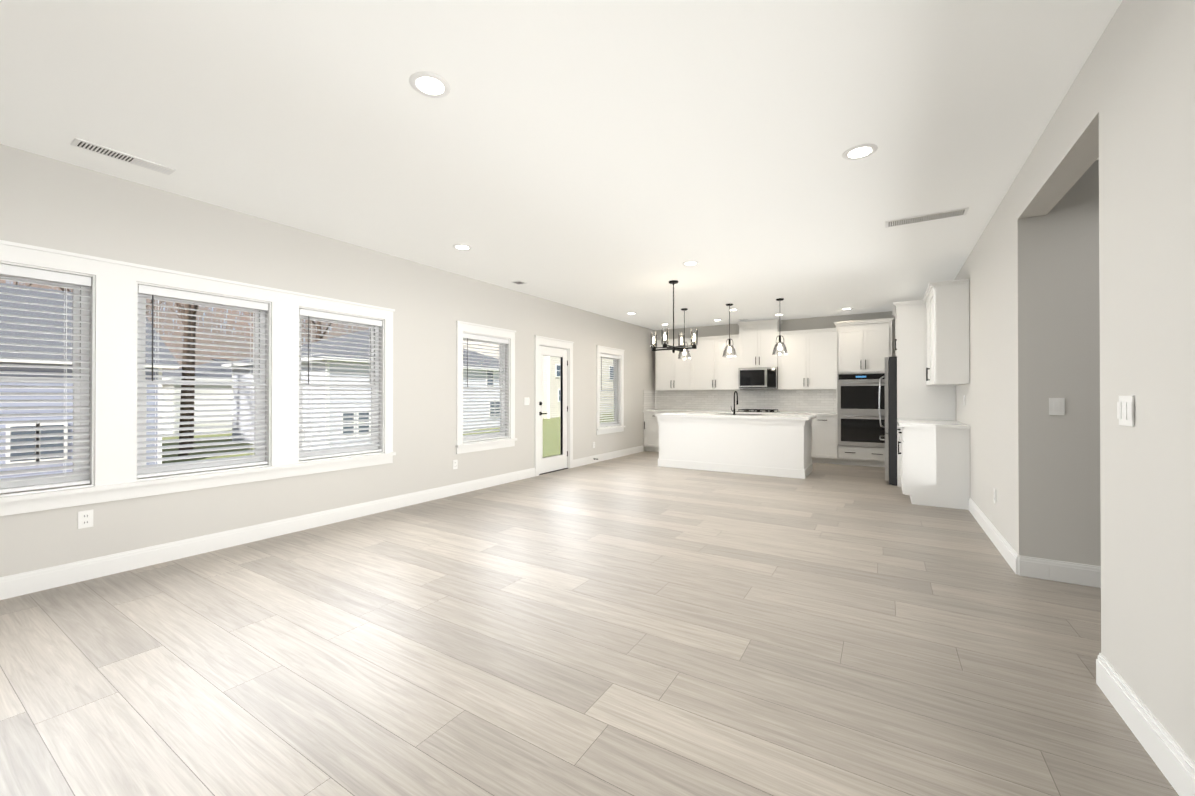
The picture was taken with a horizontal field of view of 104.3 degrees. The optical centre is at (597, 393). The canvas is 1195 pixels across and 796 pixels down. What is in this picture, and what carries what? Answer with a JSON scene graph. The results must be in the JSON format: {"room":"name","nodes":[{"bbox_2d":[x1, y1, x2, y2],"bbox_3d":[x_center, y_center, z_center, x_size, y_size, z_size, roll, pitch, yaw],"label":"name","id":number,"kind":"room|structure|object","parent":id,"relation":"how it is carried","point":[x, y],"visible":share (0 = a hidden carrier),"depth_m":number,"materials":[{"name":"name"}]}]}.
{"room":"empty living room","nodes":[
{"label":"empty living room","id":0,"kind":"room"},
{"bbox_2d":[0,144,654,576],"bbox_3d":[-2.105,-0.124,5.467,0.150,2.780,13.200,0,0,32],"label":"wall","id":1,"kind":"structure","parent":0,"point":[54,204],"depth_m":4.32,"materials":[{"name":"grey paint"}]},
{"bbox_2d":[0,275,89,490],"bbox_3d":[-3.752,-0.090,2.858,0.064,1.416,0.846,0,0,32],"label":"window","id":2,"kind":"structure","parent":1,"relation":"in","point":[56,479],"depth_m":3.17,"materials":[{"name":"white plastic"}]},
{"bbox_2d":[0,264,90,492],"bbox_3d":[-3.689,-0.092,2.819,0.076,1.404,0.834,0,0,32],"label":"window blind","id":3,"kind":"object","parent":2,"relation":"attached to","point":[39,275],"visible":0.96,"depth_m":3.00,"materials":[{"name":"white plastic"}]},
{"bbox_2d":[78,510,92,528],"bbox_3d":[-3.450,0.846,3.131,0.008,0.115,0.070,0,0,32],"label":"electrical outlet","id":4,"kind":"object","parent":1,"relation":"attached to","point":[85,519],"visible":1,"depth_m":3.13,"materials":[{"name":"white plastic"}]},
{"bbox_2d":[137,294,265,473],"bbox_3d":[-3.190,-0.086,3.769,0.064,1.416,0.846,0,0,32],"label":"window","id":5,"kind":"structure","parent":1,"relation":"in","point":[178,467],"depth_m":3.73,"materials":[{"name":"white plastic"}]},
{"bbox_2d":[137,284,267,477],"bbox_3d":[-3.127,-0.088,3.730,0.076,1.404,0.834,0,0,32],"label":"window blind","id":6,"kind":"object","parent":5,"relation":"attached to","point":[152,291],"visible":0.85,"depth_m":3.68,"materials":[{"name":"white plastic"}]},
{"bbox_2d":[0,468,534,599],"bbox_3d":[-3.193,1.190,3.541,0.016,0.135,8.490,0,0,32],"label":"baseboard","id":7,"kind":"structure","parent":1,"relation":"attached to","point":[24,583],"depth_m":3.71,"materials":[{"name":"white wood"}]},
{"bbox_2d":[0,240,624,515],"bbox_3d":[-1.752,0.175,5.994,0.204,2.187,8.530,0,0,32],"label":"window trim","id":8,"kind":"structure","parent":1,"relation":"attached to","point":[113,381],"depth_m":3.69,"materials":[{"name":"white wood"}]},
{"bbox_2d":[299,316,378,456],"bbox_3d":[-2.619,-0.082,4.694,0.064,1.416,0.841,0,0,32],"label":"window","id":9,"kind":"structure","parent":1,"relation":"in","point":[372,409],"depth_m":4.85,"materials":[{"name":"white plastic"}]},
{"bbox_2d":[299,308,381,459],"bbox_3d":[-2.556,-0.084,4.655,0.076,1.404,0.829,0,0,32],"label":"window blind","id":10,"kind":"object","parent":9,"relation":"attached to","point":[334,317],"visible":0.94,"depth_m":4.61,"materials":[{"name":"white plastic"}]},
{"bbox_2d":[453,460,457,468],"bbox_3d":[-1.784,0.888,5.829,0.008,0.115,0.070,0,0,32],"label":"electrical outlet","id":11,"kind":"object","parent":1,"relation":"attached to","point":[455,464],"visible":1,"depth_m":5.83,"materials":[{"name":"white plastic"}]},
{"bbox_2d":[463,338,504,439],"bbox_3d":[-1.587,-0.075,6.364,0.064,1.416,0.866,0,0,32],"label":"window","id":12,"kind":"structure","parent":1,"relation":"in","point":[486,436],"depth_m":6.67,"materials":[{"name":"white plastic"}]},
{"bbox_2d":[463,333,508,441],"bbox_3d":[-1.525,-0.077,6.325,0.076,1.404,0.854,0,0,32],"label":"window blind","id":13,"kind":"object","parent":12,"relation":"attached to","point":[484,338],"visible":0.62,"depth_m":6.30,"materials":[{"name":"white plastic"}]},
{"bbox_2d":[524,397,529,404],"bbox_3d":[-1.064,0.113,6.997,0.009,0.115,0.124,0,0,32],"label":"light switch","id":14,"kind":"object","parent":1,"relation":"attached to","point":[526,400],"visible":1,"depth_m":6.99,"materials":[{"name":"white plastic"}]},
{"bbox_2d":[539,346,567,474],"bbox_3d":[-0.749,0.260,7.627,0.166,2.031,0.812,0,0,32],"label":"patio door","id":15,"kind":"structure","parent":1,"relation":"in","point":[550,464],"depth_m":7.71,"materials":[{"name":"white"}]},
{"bbox_2d":[573,445,642,467],"bbox_3d":[0.293,1.216,9.186,0.016,0.135,2.760,0,0,32],"label":"baseboard","id":16,"kind":"structure","parent":1,"relation":"attached to","point":[610,455],"depth_m":8.95,"materials":[{"name":"white wood"}]},
{"bbox_2d":[600,357,616,425],"bbox_3d":[0.162,-0.062,9.197,0.064,1.416,0.836,0,0,32],"label":"window","id":17,"kind":"structure","parent":1,"relation":"in","point":[614,371],"depth_m":9.49,"materials":[{"name":"white plastic"}]},
{"bbox_2d":[600,353,619,426],"bbox_3d":[0.225,-0.064,9.158,0.076,1.404,0.824,0,0,32],"label":"window blind","id":18,"kind":"object","parent":17,"relation":"attached to","point":[605,356],"visible":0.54,"depth_m":9.17,"materials":[{"name":"white plastic"}]},
{"bbox_2d":[0,0,1121,329],"bbox_3d":[1.566,-1.584,3.206,9.080,0.120,13.500,0,0,32],"label":"ceiling","id":19,"kind":"structure","parent":0,"point":[620,160],"depth_m":2.64,"materials":[{"name":"white paint"}]},
{"bbox_2d":[70,138,175,174],"bbox_3d":[-3.042,-1.521,2.996,0.130,0.007,0.460,0,0,32],"label":"ceiling vent","id":20,"kind":"object","parent":19,"relation":"in","point":[103,150],"visible":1,"depth_m":2.97,"materials":[{"name":"white metal"}]},
{"bbox_2d":[409,71,450,97],"bbox_3d":[-0.828,-1.524,2.298,0.196,0.005,0.196,0,0,32],"label":"recessed light","id":21,"kind":"object","parent":19,"relation":"in","point":[429,84],"visible":1,"depth_m":2.29,"materials":[{"name":"white plastic"}]},
{"bbox_2d":[453,244,471,249],"bbox_3d":[-1.397,-1.513,4.801,0.196,0.005,0.196,0,0,32],"label":"recessed light","id":22,"kind":"object","parent":19,"relation":"in","point":[461,247],"visible":0.96,"depth_m":4.80,"materials":[{"name":"white plastic"}]},
{"bbox_2d":[511,280,526,284],"bbox_3d":[-1.061,-1.506,6.298,0.160,0.007,0.160,0,0,32],"label":"ceiling vent","id":23,"kind":"object","parent":19,"relation":"in","point":[519,282],"visible":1,"depth_m":6.28,"materials":[{"name":"white metal"}]},
{"bbox_2d":[650,280,697,352],"bbox_3d":[1.022,-1.025,6.243,0.502,0.969,0.502,0,0,-13],"label":"dining chandelier","id":24,"kind":"object","parent":19,"relation":"hanging from","point":[673,348],"visible":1,"depth_m":6.22,"materials":[{"name":"black metal"}]},
{"bbox_2d":[678,308,690,358],"bbox_3d":[1.536,-1.061,8.217,0.236,0.879,0.236,0,0,32],"label":"pendant light","id":25,"kind":"object","parent":19,"relation":"hanging from","point":[685,353],"visible":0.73,"depth_m":8.20,"materials":[{"name":"glass"}]},
{"bbox_2d":[682,261,698,265],"bbox_3d":[1.080,-1.510,5.387,0.196,0.005,0.196,0,0,32],"label":"recessed light","id":26,"kind":"object","parent":19,"relation":"in","point":[689,263],"visible":1,"depth_m":5.39,"materials":[{"name":"white plastic"}]},
{"bbox_2d":[722,304,736,356],"bbox_3d":[2.217,-1.063,7.797,0.236,0.879,0.236,0,0,32],"label":"pendant light","id":27,"kind":"object","parent":19,"relation":"hanging from","point":[730,350],"visible":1,"depth_m":7.79,"materials":[{"name":"black metal"}]},
{"bbox_2d":[772,298,787,354],"bbox_3d":[2.898,-1.065,7.377,0.236,0.879,0.236,0,0,32],"label":"pendant light","id":28,"kind":"object","parent":19,"relation":"hanging from","point":[779,347],"visible":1,"depth_m":7.37,"materials":[{"name":"black metal"}]},
{"bbox_2d":[842,144,877,159],"bbox_3d":[1.654,-1.522,2.929,0.196,0.005,0.196,0,0,32],"label":"recessed light","id":29,"kind":"object","parent":19,"relation":"in","point":[861,151],"visible":1,"depth_m":2.92,"materials":[{"name":"white plastic"}]},
{"bbox_2d":[885,207,968,227],"bbox_3d":[2.829,-1.516,4.013,0.580,0.007,0.170,0,0,32],"label":"ceiling vent","id":30,"kind":"object","parent":19,"relation":"in","point":[930,217],"visible":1,"depth_m":3.99,"materials":[{"name":"white metal"}]},
{"bbox_2d":[0,451,1178,795],"bbox_3d":[1.566,1.316,3.193,9.080,0.120,13.500,0,0,32],"label":"floor","id":31,"kind":"structure","parent":0,"point":[638,625],"depth_m":2.20,"materials":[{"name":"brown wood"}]},
{"bbox_2d":[644,414,658,451],"bbox_3d":[1.481,0.849,10.467,0.686,0.879,0.610,0,0,32],"label":"base cabinet","id":32,"kind":"object","parent":31,"relation":"on","point":[651,423],"depth_m":10.31,"materials":[{"name":"white wood"}]},
{"bbox_2d":[657,416,812,478],"bbox_3d":[2.317,0.838,7.950,2.408,0.880,0.928,0,0,32],"label":"kitchen island","id":33,"kind":"object","parent":31,"relation":"on","point":[777,445],"depth_m":7.49,"materials":[{"name":"white wood"}]},
{"bbox_2d":[655,412,814,419],"bbox_3d":[2.323,0.378,7.934,2.480,0.040,0.956,0,0,32],"label":"island countertop","id":34,"kind":"structure","parent":33,"relation":"on","point":[718,416],"depth_m":7.48,"materials":[{"name":"white stone"}]},
{"bbox_2d":[731,391,737,414],"bbox_3d":[2.343,0.154,7.937,0.089,0.406,0.230,0,0,32],"label":"faucet","id":35,"kind":"object","parent":34,"relation":"on","point":[733,410],"visible":1,"depth_m":7.85,"materials":[{"name":"black metal"}]},
{"bbox_2d":[720,413,761,414],"bbox_3d":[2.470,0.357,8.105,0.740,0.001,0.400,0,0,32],"label":"undermount sink","id":36,"kind":"object","parent":34,"relation":"in","point":[742,414],"visible":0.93,"depth_m":7.96,"materials":[{"name":"grey metal"}]},
{"bbox_2d":[780,414,814,462],"bbox_3d":[3.857,0.842,8.999,0.639,0.879,0.610,0,0,32],"label":"base cabinet","id":37,"kind":"object","parent":31,"relation":"on","point":[813,421],"depth_m":8.57,"materials":[{"name":"white wood"}]},
{"bbox_2d":[815,414,838,463],"bbox_3d":[4.270,0.841,8.744,0.450,0.879,0.610,0,0,32],"label":"base cabinet","id":38,"kind":"object","parent":31,"relation":"on","point":[826,427],"depth_m":8.46,"materials":[{"name":"white wood"}]},
{"bbox_2d":[643,410,834,417],"bbox_3d":[2.817,0.385,9.626,3.845,0.041,0.640,0,0,32],"label":"countertop","id":39,"kind":"structure","parent":38,"relation":"on","point":[645,411],"depth_m":9.53,"materials":[{"name":"white stone"}]},
{"bbox_2d":[737,409,779,411],"bbox_3d":[3.243,0.340,9.367,0.730,0.046,0.480,0,0,32],"label":"gas cooktop","id":40,"kind":"object","parent":39,"relation":"in","point":[758,410],"visible":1,"depth_m":9.31,"materials":[{"name":"black metal"}]},
{"bbox_2d":[839,445,884,466],"bbox_3d":[4.823,1.104,8.401,0.806,0.350,0.610,0,0,32],"label":"base cabinet","id":41,"kind":"object","parent":31,"relation":"on","point":[848,455],"depth_m":8.17,"materials":[{"name":"white wood"}]},
{"bbox_2d":[878,356,896,485],"bbox_3d":[4.541,0.379,6.696,0.838,1.785,0.920,0,0,32],"label":"refrigerator","id":42,"kind":"object","parent":31,"relation":"on","point":[890,376],"visible":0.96,"depth_m":6.45,"materials":[{"name":"grey metal"}]},
{"bbox_2d":[900,427,969,509],"bbox_3d":[4.088,0.827,5.696,0.610,0.880,1.145,0,0,32],"label":"base cabinet","id":43,"kind":"object","parent":31,"relation":"on","point":[935,461],"depth_m":5.20,"materials":[{"name":"white wood"}]},
{"bbox_2d":[897,419,969,430],"bbox_3d":[4.066,0.367,5.694,0.645,0.040,1.175,0,0,32],"label":"countertop","id":44,"kind":"structure","parent":43,"relation":"on","point":[956,426],"depth_m":5.39,"materials":[{"name":"white stone"}]},
{"bbox_2d":[655,311,894,412],"bbox_3d":[3.740,-0.105,9.526,5.530,2.780,0.150,0,0,32],"label":"wall","id":45,"kind":"structure","parent":0,"point":[793,324],"depth_m":9.31,"materials":[{"name":"grey paint"}]},
{"bbox_2d":[656,338,694,389],"bbox_3d":[1.787,-0.630,10.449,0.900,1.096,0.330,0,0,32],"label":"upper cabinet","id":46,"kind":"object","parent":45,"relation":"attached to","point":[672,373],"depth_m":10.30,"materials":[{"name":"white wood"}]},
{"bbox_2d":[695,334,742,389],"bbox_3d":[2.536,-0.632,9.986,1.098,1.096,0.330,0,0,32],"label":"upper cabinet","id":47,"kind":"object","parent":45,"relation":"attached to","point":[713,371],"depth_m":9.81,"materials":[{"name":"white wood"}]},
{"bbox_2d":[643,389,835,412],"bbox_3d":[2.824,0.140,9.643,3.844,0.448,0.608,0,0,32],"label":"tile backsplash","id":48,"kind":"structure","parent":45,"relation":"attached to","point":[804,400],"depth_m":9.83,"materials":[{"name":"white tile"}]},
{"bbox_2d":[739,322,782,367],"bbox_3d":[3.315,-0.972,9.489,0.748,0.884,0.360,0,0,32],"label":"upper cabinet","id":49,"kind":"object","parent":45,"relation":"attached to","point":[757,340],"depth_m":9.33,"materials":[{"name":"white wood"}]},
{"bbox_2d":[738,367,777,388],"bbox_3d":[3.291,-0.313,9.447,0.742,0.425,0.447,0,0,32],"label":"over-the-range microwave","id":50,"kind":"object","parent":49,"relation":"attached to","point":[759,378],"visible":0.94,"depth_m":9.28,"materials":[{"name":"grey"}]},
{"bbox_2d":[775,330,836,389],"bbox_3d":[4.081,-0.636,9.033,1.029,1.096,0.330,0,0,32],"label":"upper cabinet","id":51,"kind":"object","parent":45,"relation":"attached to","point":[817,358],"depth_m":8.87,"materials":[{"name":"white wood"}]},
{"bbox_2d":[835,318,890,373],"bbox_3d":[4.823,-0.805,8.410,0.806,0.890,0.610,0,0,32],"label":"upper cabinet","id":52,"kind":"object","parent":45,"relation":"attached to","point":[860,347],"depth_m":8.16,"materials":[{"name":"white wood"}]},
{"bbox_2d":[837,373,888,447],"bbox_3d":[4.790,0.284,8.351,0.806,1.286,0.678,0,0,32],"label":"double wall oven","id":53,"kind":"object","parent":52,"relation":"in","point":[858,412],"visible":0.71,"depth_m":8.13,"materials":[{"name":"grey"}]},
{"bbox_2d":[1047,160,1100,565],"bbox_3d":[4.381,-0.137,2.419,3.030,2.780,0.150,0,0,32],"label":"wall","id":54,"kind":"structure","parent":0,"point":[1073,380],"depth_m":3.06,"materials":[{"name":"grey paint"}]},
{"bbox_2d":[1012,553,1100,587],"bbox_3d":[4.275,1.185,2.381,3.216,0.135,0.016,0,0,32],"label":"baseboard","id":55,"kind":"structure","parent":54,"relation":"attached to","point":[1054,570],"depth_m":3.11,"materials":[{"name":"white wood"}]},
{"bbox_2d":[1049,398,1064,414],"bbox_3d":[3.088,0.086,3.122,0.075,0.115,0.009,0,0,32],"label":"light switch","id":56,"kind":"object","parent":54,"relation":"attached to","point":[1056,406],"visible":1,"depth_m":3.12,"materials":[{"name":"white plastic"}]},
{"bbox_2d":[954,0,1194,762],"bbox_3d":[2.600,-0.137,2.561,0.150,2.780,12.900,0,0,32],"label":"wall","id":57,"kind":"structure","parent":0,"point":[1125,112],"depth_m":1.79,"materials":[{"name":"grey paint"}]},
{"bbox_2d":[896,303,923,354],"bbox_3d":[4.653,-0.898,6.627,0.620,0.620,0.958,0,0,32],"label":"upper cabinet","id":58,"kind":"object","parent":57,"relation":"attached to","point":[909,316],"depth_m":6.29,"materials":[{"name":"white wood"}]},
{"bbox_2d":[924,279,969,386],"bbox_3d":[4.214,-0.659,5.625,0.315,1.102,1.145,0,0,32],"label":"upper cabinet","id":59,"kind":"object","parent":57,"relation":"attached to","point":[932,355],"depth_m":5.16,"materials":[{"name":"white wood"}]},
{"bbox_2d":[969,498,1016,567],"bbox_3d":[3.482,1.193,4.140,0.016,0.135,2.125,0,0,32],"label":"baseboard","id":60,"kind":"structure","parent":57,"relation":"attached to","point":[995,536],"depth_m":3.93,"materials":[{"name":"white wood"}]},
{"bbox_2d":[1117,396,1134,426],"bbox_3d":[2.022,0.065,1.777,0.009,0.115,0.124,0,0,32],"label":"light switch","id":61,"kind":"object","parent":57,"relation":"attached to","point":[1125,411],"visible":0.94,"depth_m":1.77,"materials":[{"name":"white plastic"}]},
{"bbox_2d":[1096,653,1194,795],"bbox_3d":[0.655,1.172,-0.436,0.016,0.135,5.766,0,0,32],"label":"baseboard","id":62,"kind":"structure","parent":57,"relation":"attached to","point":[1168,755],"depth_m":1.62,"materials":[{"name":"white wood"}]},
{"label":"outside","id":63,"kind":"structure","parent":0,"visible":0},
{"bbox_2d":[0,412,613,493],"bbox_3d":[-38.466,2.427,46.894,105.270,1.350,160.000,0,0,32],"label":"ground","id":64,"kind":"structure","parent":63,"point":[551,433],"depth_m":23.73,"materials":[{"name":"green plant"}]},
{"bbox_2d":[0,283,178,478],"bbox_3d":[-27.258,-0.208,11.070,10.800,8.200,23.600,0,0,32],"label":"house","id":65,"kind":"structure","parent":64,"relation":"on","point":[29,320],"depth_m":15.89,"materials":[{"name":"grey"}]},
{"bbox_2d":[16,282,331,455],"bbox_3d":[-26.988,-6.647,34.289,34.094,19.917,53.615,0,0,32],"label":"trees","id":66,"kind":"object","parent":64,"relation":"on","point":[190,306],"depth_m":20.73,"materials":[{"name":"brown plant"}]},
{"bbox_2d":[0,279,369,369],"bbox_3d":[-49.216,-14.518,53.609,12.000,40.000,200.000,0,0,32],"label":"tree","id":67,"kind":"object","parent":64,"relation":"on","point":[169,315],"depth_m":52.65,"materials":[{"name":"plant"}]},
{"bbox_2d":[162,359,233,433],"bbox_3d":[-30.472,0.609,37.264,9.800,6.800,8.800,0,0,32],"label":"house","id":68,"kind":"structure","parent":64,"relation":"on","point":[199,397],"depth_m":33.12,"materials":[{"name":"white"}]},
{"bbox_2d":[221,330,499,449],"bbox_3d":[-12.985,0.028,30.374,10.800,7.900,15.350,0,0,32],"label":"house","id":69,"kind":"structure","parent":64,"relation":"on","point":[319,373],"depth_m":23.20,"materials":[{"name":"grey"}]},
{"bbox_2d":[463,340,613,418],"bbox_3d":[-4.176,-2.154,45.600,11.800,9.600,17.000,0,0,32],"label":"house","id":70,"kind":"structure","parent":64,"relation":"on","point":[550,404],"depth_m":36.65,"materials":[{"name":"beige"}]}
]}

